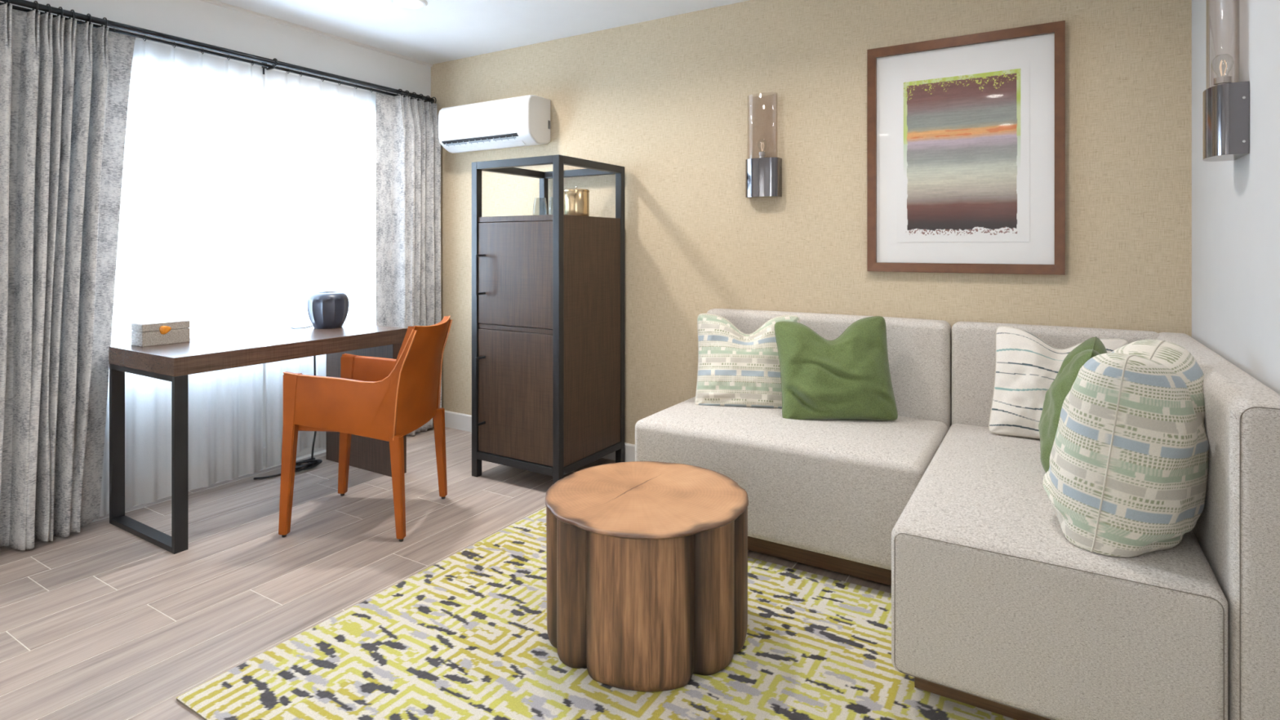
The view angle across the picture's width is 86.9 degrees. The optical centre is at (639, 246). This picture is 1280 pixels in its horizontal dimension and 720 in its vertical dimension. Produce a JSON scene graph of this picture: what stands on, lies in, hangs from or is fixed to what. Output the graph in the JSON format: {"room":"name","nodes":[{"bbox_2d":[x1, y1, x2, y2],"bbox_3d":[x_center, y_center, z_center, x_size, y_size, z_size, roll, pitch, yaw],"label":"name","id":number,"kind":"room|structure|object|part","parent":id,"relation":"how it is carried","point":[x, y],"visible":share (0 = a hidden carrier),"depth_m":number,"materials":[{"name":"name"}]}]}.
{"room":"hotel room","nodes":[
{"label":"hotel room","id":0,"kind":"room"},
{"bbox_2d":[0,0,431,446],"bbox_3d":[-2.914,-0.016,2.347,0.200,2.440,5.400,0,0,31],"label":"wall","id":1,"kind":"structure","parent":0,"point":[197,20],"depth_m":3.60,"materials":[{"name":"white paint"}]},
{"bbox_2d":[0,446,326,546],"bbox_3d":[-2.862,1.151,2.306,0.096,0.105,5.386,0,0,31],"label":"baseboard","id":2,"kind":"structure","parent":1,"relation":"attached to","point":[307,451],"depth_m":3.89,"materials":[{"name":"white paint"}]},
{"bbox_2d":[0,0,435,102],"bbox_3d":[-1.985,-0.962,3.560,0.123,0.080,2.307,0,0,31],"label":"curtain rod","id":3,"kind":"object","parent":1,"relation":"attached to","point":[275,63],"visible":0.95,"depth_m":3.30,"materials":[{"name":"metal"}]},
{"bbox_2d":[0,0,135,551],"bbox_3d":[-2.400,0.102,2.781,0.108,2.190,0.599,0,0,31],"label":"drape","id":4,"kind":"object","parent":3,"relation":"hanging from","point":[64,85],"visible":1,"depth_m":2.76,"materials":[{"name":"fabric"}]},
{"bbox_2d":[80,20,262,516],"bbox_3d":[-2.272,0.107,3.117,0.034,2.154,1.085,0,0,31],"label":"sheer curtain","id":5,"kind":"object","parent":3,"relation":"hanging from","point":[190,242],"visible":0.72,"depth_m":3.29,"materials":[{"name":"fabric"}]},
{"bbox_2d":[264,68,426,468],"bbox_3d":[-1.692,0.107,4.069,0.034,2.154,1.125,0,0,31],"label":"sheer curtain","id":6,"kind":"object","parent":3,"relation":"hanging from","point":[321,135],"visible":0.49,"depth_m":3.82,"materials":[{"name":"fabric"}]},
{"bbox_2d":[375,88,441,435],"bbox_3d":[-1.460,0.101,4.323,0.109,2.189,0.467,0,0,31],"label":"drape","id":7,"kind":"object","parent":3,"relation":"hanging from","point":[408,145],"visible":0.73,"depth_m":4.26,"materials":[{"name":"fabric"}]},
{"bbox_2d":[262,97,265,109],"bbox_3d":[-2.120,-0.123,3.660,0.088,1.385,1.770,0,0,31],"label":"window","id":8,"kind":"structure","parent":1,"relation":"in","point":[264,99],"depth_m":3.71,"materials":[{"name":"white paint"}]},
{"bbox_2d":[199,0,432,66],"bbox_3d":[-2.820,-1.228,2.289,0.022,0.016,5.400,0,0,31],"label":"trim","id":9,"kind":"structure","parent":1,"relation":"attached to","point":[211,2],"depth_m":3.84,"materials":[{"name":"white paint"}]},
{"bbox_2d":[0,426,891,719],"bbox_3d":[-1.122,1.264,1.254,4.399,0.120,5.700,0,0,31],"label":"floor","id":10,"kind":"structure","parent":0,"point":[100,621],"depth_m":2.48,"materials":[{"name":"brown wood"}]},
{"bbox_2d":[108,322,407,554],"bbox_3d":[-1.773,0.820,3.269,0.572,0.768,1.123,0,0,31],"label":"desk","id":11,"kind":"object","parent":10,"relation":"on","point":[174,363],"visible":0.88,"depth_m":2.94,"materials":[{"name":"brown wood"}]},
{"bbox_2d":[131,319,190,346],"bbox_3d":[-2.150,0.388,3.037,0.116,0.097,0.191,0,0,31],"label":"box","id":12,"kind":"object","parent":11,"relation":"on","point":[144,334],"visible":1,"depth_m":2.99,"materials":[{"name":"beige stone"}]},
{"bbox_3d":[-2.154,0.356,3.039,0.108,0.034,0.191,0,0,31],"label":"lid","id":13,"kind":"part","parent":12,"relation":"part of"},
{"bbox_2d":[290,291,349,328],"bbox_3d":[-1.704,0.341,3.615,0.267,0.190,0.204,0,0,-37],"label":"pot","id":14,"kind":"object","parent":11,"relation":"on","point":[326,309],"visible":1,"depth_m":3.56,"materials":[{"name":"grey ceramic"}]},
{"bbox_3d":[-1.810,0.428,3.589,0.129,0.014,0.046,0,0,8],"label":"power cord","id":15,"kind":"part","parent":14,"relation":"part of","materials":[{"name":"white plastic"}]},
{"bbox_3d":[-1.508,0.857,3.706,0.570,0.694,0.086,0,0,31],"label":"panel leg","id":16,"kind":"part","parent":11,"relation":"part of","materials":[{"name":"brown wood"}]},
{"bbox_2d":[253,355,322,479],"bbox_3d":[-1.861,0.871,3.608,0.132,0.662,0.359,0,0,31],"label":"power cable","id":17,"kind":"object","parent":10,"relation":"on","point":[310,461],"visible":0.7,"depth_m":3.66,"materials":[{"name":"plastic"}]},
{"bbox_2d":[278,315,452,542],"bbox_3d":[-1.178,0.765,3.013,0.595,0.877,0.497,0,0,5],"label":"desk chair","id":18,"kind":"object","parent":10,"relation":"on","point":[381,398],"visible":1,"depth_m":2.79,"materials":[{"name":"orange leather"}]},
{"bbox_3d":[-1.450,0.860,2.805,0.086,0.664,0.038,0,0,5],"label":"leg","id":19,"kind":"part","parent":18,"relation":"part of","materials":[{"name":"orange leather"}]},
{"bbox_3d":[-1.228,0.745,3.017,0.430,0.054,0.432,0,0,5],"label":"seat","id":20,"kind":"part","parent":18,"relation":"part of","materials":[{"name":"orange leather"}]},
{"bbox_3d":[-1.414,0.860,3.261,0.086,0.664,0.038,0,0,5],"label":"leg","id":21,"kind":"part","parent":18,"relation":"part of","materials":[{"name":"orange leather"}]},
{"bbox_3d":[-1.198,0.569,2.799,0.546,0.454,0.063,0,0,5],"label":"panel","id":22,"kind":"part","parent":18,"relation":"part of","materials":[{"name":"orange leather"}]},
{"bbox_3d":[-1.164,0.569,3.227,0.546,0.454,0.063,0,0,5],"label":"panel","id":23,"kind":"part","parent":18,"relation":"part of","materials":[{"name":"orange leather"}]},
{"bbox_3d":[-0.992,0.983,2.768,0.062,0.418,0.038,0,0,5],"label":"leg","id":24,"kind":"part","parent":18,"relation":"part of","materials":[{"name":"orange leather"}]},
{"bbox_3d":[-0.952,0.562,2.995,0.140,0.464,0.486,0,0,5],"label":"backrest","id":25,"kind":"part","parent":18,"relation":"part of","materials":[{"name":"orange leather"}]},
{"bbox_3d":[-0.955,0.983,3.225,0.062,0.418,0.038,0,0,5],"label":"leg","id":26,"kind":"part","parent":18,"relation":"part of","materials":[{"name":"orange leather"}]},
{"bbox_2d":[471,154,624,484],"bbox_3d":[-0.499,0.382,3.619,0.580,1.645,0.644,0,0,31],"label":"tall cabinet","id":27,"kind":"object","parent":10,"relation":"on","point":[548,291],"visible":0.97,"depth_m":3.42,"materials":[{"name":"brown wood"}]},
{"bbox_3d":[-0.822,0.744,3.478,0.012,0.351,0.067,0,0,31],"label":"handle","id":28,"kind":"part","parent":27,"relation":"part of","materials":[{"name":"black metal"}]},
{"bbox_3d":[-0.822,0.145,3.478,0.012,0.208,0.067,0,0,31],"label":"handle","id":29,"kind":"part","parent":27,"relation":"part of","materials":[{"name":"black metal"}]},
{"bbox_2d":[478,214,552,222],"bbox_3d":[-0.488,-0.140,3.636,0.528,0.028,0.548,0,0,31],"label":"shelf","id":30,"kind":"object","parent":27,"relation":"attached to","point":[540,218],"depth_m":3.39,"materials":[{"name":"grey wood"}]},
{"bbox_3d":[-0.627,0.749,3.409,0.498,0.637,0.020,0,0,31],"label":"door","id":31,"kind":"part","parent":27,"relation":"part of","materials":[{"name":"brown wood"}]},
{"bbox_3d":[-0.627,0.139,3.409,0.498,0.524,0.020,0,0,31],"label":"door","id":32,"kind":"part","parent":27,"relation":"part of","materials":[{"name":"brown wood"}]},
{"bbox_2d":[564,186,589,216],"bbox_3d":[-0.342,-0.239,3.636,0.141,0.170,0.141,0,0,31],"label":"ice bucket","id":33,"kind":"object","parent":27,"relation":"on","point":[576,201],"visible":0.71,"depth_m":3.58,"materials":[{"name":"gold metal"}]},
{"bbox_3d":[-0.342,-0.299,3.636,0.141,0.013,0.141,0,0,31],"label":"lid","id":34,"kind":"part","parent":33,"relation":"part of","materials":[{"name":"gold metal"}]},
{"bbox_3d":[-0.248,0.459,3.500,0.020,1.226,0.510,0,0,31],"label":"panel","id":35,"kind":"part","parent":27,"relation":"part of","materials":[{"name":"brown wood"}]},
{"bbox_2d":[176,506,1015,719],"bbox_3d":[0.199,1.198,1.829,2.404,0.012,1.552,0,0,31],"label":"area rug","id":36,"kind":"object","parent":10,"relation":"on","point":[464,637],"visible":0.62,"depth_m":1.93,"materials":[{"name":"carpet"}]},
{"bbox_2d":[545,461,748,692],"bbox_3d":[0.022,0.978,2.098,0.634,0.428,0.638,0,0,31],"label":"table","id":37,"kind":"object","parent":36,"relation":"on","point":[646,562],"visible":1,"depth_m":1.87,"materials":[{"name":"brown wood"}]},
{"bbox_2d":[635,308,1279,719],"bbox_3d":[0.850,0.751,2.409,1.932,0.877,1.342,0,0,31],"label":"sectional sofa","id":38,"kind":"object","parent":36,"relation":"on","point":[994,610],"visible":0.66,"depth_m":1.68,"materials":[{"name":"beige fabric"}]},
{"bbox_2d":[694,313,799,408],"bbox_3d":[0.489,0.517,3.073,0.470,0.405,0.195,0,0,10],"label":"cushion","id":39,"kind":"object","parent":38,"relation":"on","point":[736,368],"visible":0.69,"depth_m":3.02,"materials":[{"name":"fabric"}]},
{"bbox_3d":[0.625,0.908,2.812,1.130,0.392,0.676,0,0,31],"label":"seat","id":40,"kind":"part","parent":38,"relation":"part of","materials":[{"name":"beige fabric"}]},
{"bbox_3d":[0.829,0.709,3.146,1.130,0.791,0.104,0,0,31],"label":"backrest","id":41,"kind":"part","parent":38,"relation":"part of","materials":[{"name":"beige fabric"}]},
{"bbox_2d":[774,315,897,420],"bbox_3d":[0.815,0.508,2.830,0.487,0.424,0.201,0,0,6],"label":"cushion","id":42,"kind":"object","parent":38,"relation":"on","point":[847,376],"visible":1,"depth_m":2.77,"materials":[{"name":"green fabric"}]},
{"bbox_3d":[1.619,0.710,2.665,0.708,0.789,0.104,0,0,31],"label":"backrest","id":43,"kind":"part","parent":38,"relation":"part of","materials":[{"name":"beige fabric"}]},
{"bbox_2d":[988,325,1128,439],"bbox_3d":[1.551,0.516,2.512,0.446,0.407,0.180,0,0,31],"label":"cushion","id":44,"kind":"object","parent":38,"relation":"on","point":[1026,366],"visible":0.58,"depth_m":2.53,"materials":[{"name":"fabric"}]},
{"bbox_3d":[1.255,0.908,2.100,0.674,0.392,1.236,0,0,31],"label":"seat","id":45,"kind":"part","parent":38,"relation":"part of","materials":[{"name":"beige fabric"}]},
{"bbox_2d":[1038,336,1106,472],"bbox_3d":[1.389,0.512,2.154,0.205,0.415,0.413,0,0,31],"label":"cushion","id":46,"kind":"object","parent":38,"relation":"on","point":[1055,397],"visible":0.34,"depth_m":2.07,"materials":[{"name":"green fabric"}]},
{"bbox_2d":[1042,339,1208,557],"bbox_3d":[1.241,0.486,1.725,0.456,0.467,0.328,0,0,-38],"label":"cushion","id":47,"kind":"object","parent":38,"relation":"on","point":[1126,475],"visible":0.96,"depth_m":1.56,"materials":[{"name":"fabric"}]},
{"bbox_3d":[1.623,0.710,1.936,0.118,0.789,1.340,0,0,31],"label":"backrest","id":48,"kind":"part","parent":38,"relation":"part of","materials":[{"name":"beige fabric"}]},
{"bbox_2d":[215,0,749,64],"bbox_3d":[-1.122,-1.296,1.254,4.399,0.120,5.700,0,0,31],"label":"ceiling","id":49,"kind":"structure","parent":0,"point":[441,31],"depth_m":3.65,"materials":[{"name":"paint"}]},
{"bbox_2d":[391,0,427,8],"bbox_3d":[-1.164,-1.231,3.411,0.176,0.010,0.176,0,0,31],"label":"recessed light","id":50,"kind":"object","parent":49,"relation":"in","point":[410,4],"visible":1,"depth_m":3.42,"materials":[{"name":"white plastic"}]},
{"bbox_2d":[431,0,1191,444],"bbox_3d":[0.323,-0.016,3.623,4.399,2.440,0.150,0,0,31],"label":"wall","id":51,"kind":"structure","parent":0,"point":[682,102],"depth_m":3.30,"materials":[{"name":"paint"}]},
{"bbox_2d":[438,94,550,153],"bbox_3d":[-0.904,-0.740,4.156,0.745,0.284,0.215,0,0,31],"label":"air conditioner","id":52,"kind":"object","parent":51,"relation":"attached to","point":[525,120],"visible":1,"depth_m":4.03,"materials":[{"name":"white plastic"}]},
{"bbox_2d":[441,133,518,146],"bbox_3d":[-0.968,-0.643,4.107,0.620,0.036,0.050,0,0,31],"label":"outlet","id":53,"kind":"object","parent":52,"relation":"attached to","point":[477,139],"depth_m":4.09,"materials":[{"name":"white plastic"}]},
{"bbox_2d":[444,410,635,462],"bbox_3d":[0.302,1.151,3.540,4.049,0.105,0.014,0,0,31],"label":"baseboard","id":54,"kind":"structure","parent":51,"relation":"attached to","point":[460,421],"depth_m":4.41,"materials":[{"name":"white paint"}]},
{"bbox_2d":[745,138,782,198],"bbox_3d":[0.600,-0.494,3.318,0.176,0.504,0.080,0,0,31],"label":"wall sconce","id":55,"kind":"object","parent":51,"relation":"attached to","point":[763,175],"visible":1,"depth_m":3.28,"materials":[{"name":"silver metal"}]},
{"bbox_2d":[758,151,766,157],"bbox_3d":[0.600,-0.441,3.318,0.038,0.046,0.038,0,0,31],"label":"socket","id":56,"kind":"object","parent":55,"relation":"attached to","point":[762,154],"depth_m":3.30,"materials":[{"name":"silver metal"}]},
{"bbox_2d":[866,20,1065,275],"bbox_3d":[1.363,-0.391,2.882,0.761,1.007,0.028,0,0,31],"label":"framed picture","id":57,"kind":"object","parent":51,"relation":"attached to","point":[966,134],"visible":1,"depth_m":2.86,"materials":[{"name":"brown wood"}]},
{"bbox_2d":[903,68,1020,237],"bbox_3d":[1.364,-0.385,2.883,0.454,0.687,0.001,0,0,31],"label":"print","id":58,"kind":"object","parent":57,"relation":"attached to","point":[962,134],"depth_m":2.88},
{"bbox_2d":[1191,0,1279,394],"bbox_3d":[0.653,-0.016,0.083,0.150,2.440,5.550,0,0,31],"label":"wall","id":59,"kind":"structure","parent":0,"point":[1236,203],"depth_m":1.87,"materials":[{"name":"grey paint"}]},
{"bbox_2d":[1202,0,1249,161],"bbox_3d":[1.596,-0.494,1.852,0.080,0.504,0.176,0,0,31],"label":"wall sconce","id":60,"kind":"object","parent":59,"relation":"attached to","point":[1225,104],"visible":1,"depth_m":1.79,"materials":[{"name":"silver metal"}]},
{"bbox_2d":[1213,75,1231,85],"bbox_3d":[1.596,-0.441,1.852,0.038,0.046,0.038,0,0,31],"label":"socket","id":61,"kind":"object","parent":60,"relation":"attached to","point":[1224,79],"depth_m":1.84,"materials":[{"name":"silver metal"}]},
{"bbox_3d":[1.596,-0.583,1.852,0.066,0.327,0.154,0,0,31],"label":"lamp shade","id":62,"kind":"part","parent":60,"relation":"part of","materials":[{"name":"clear glass"}]}
]}

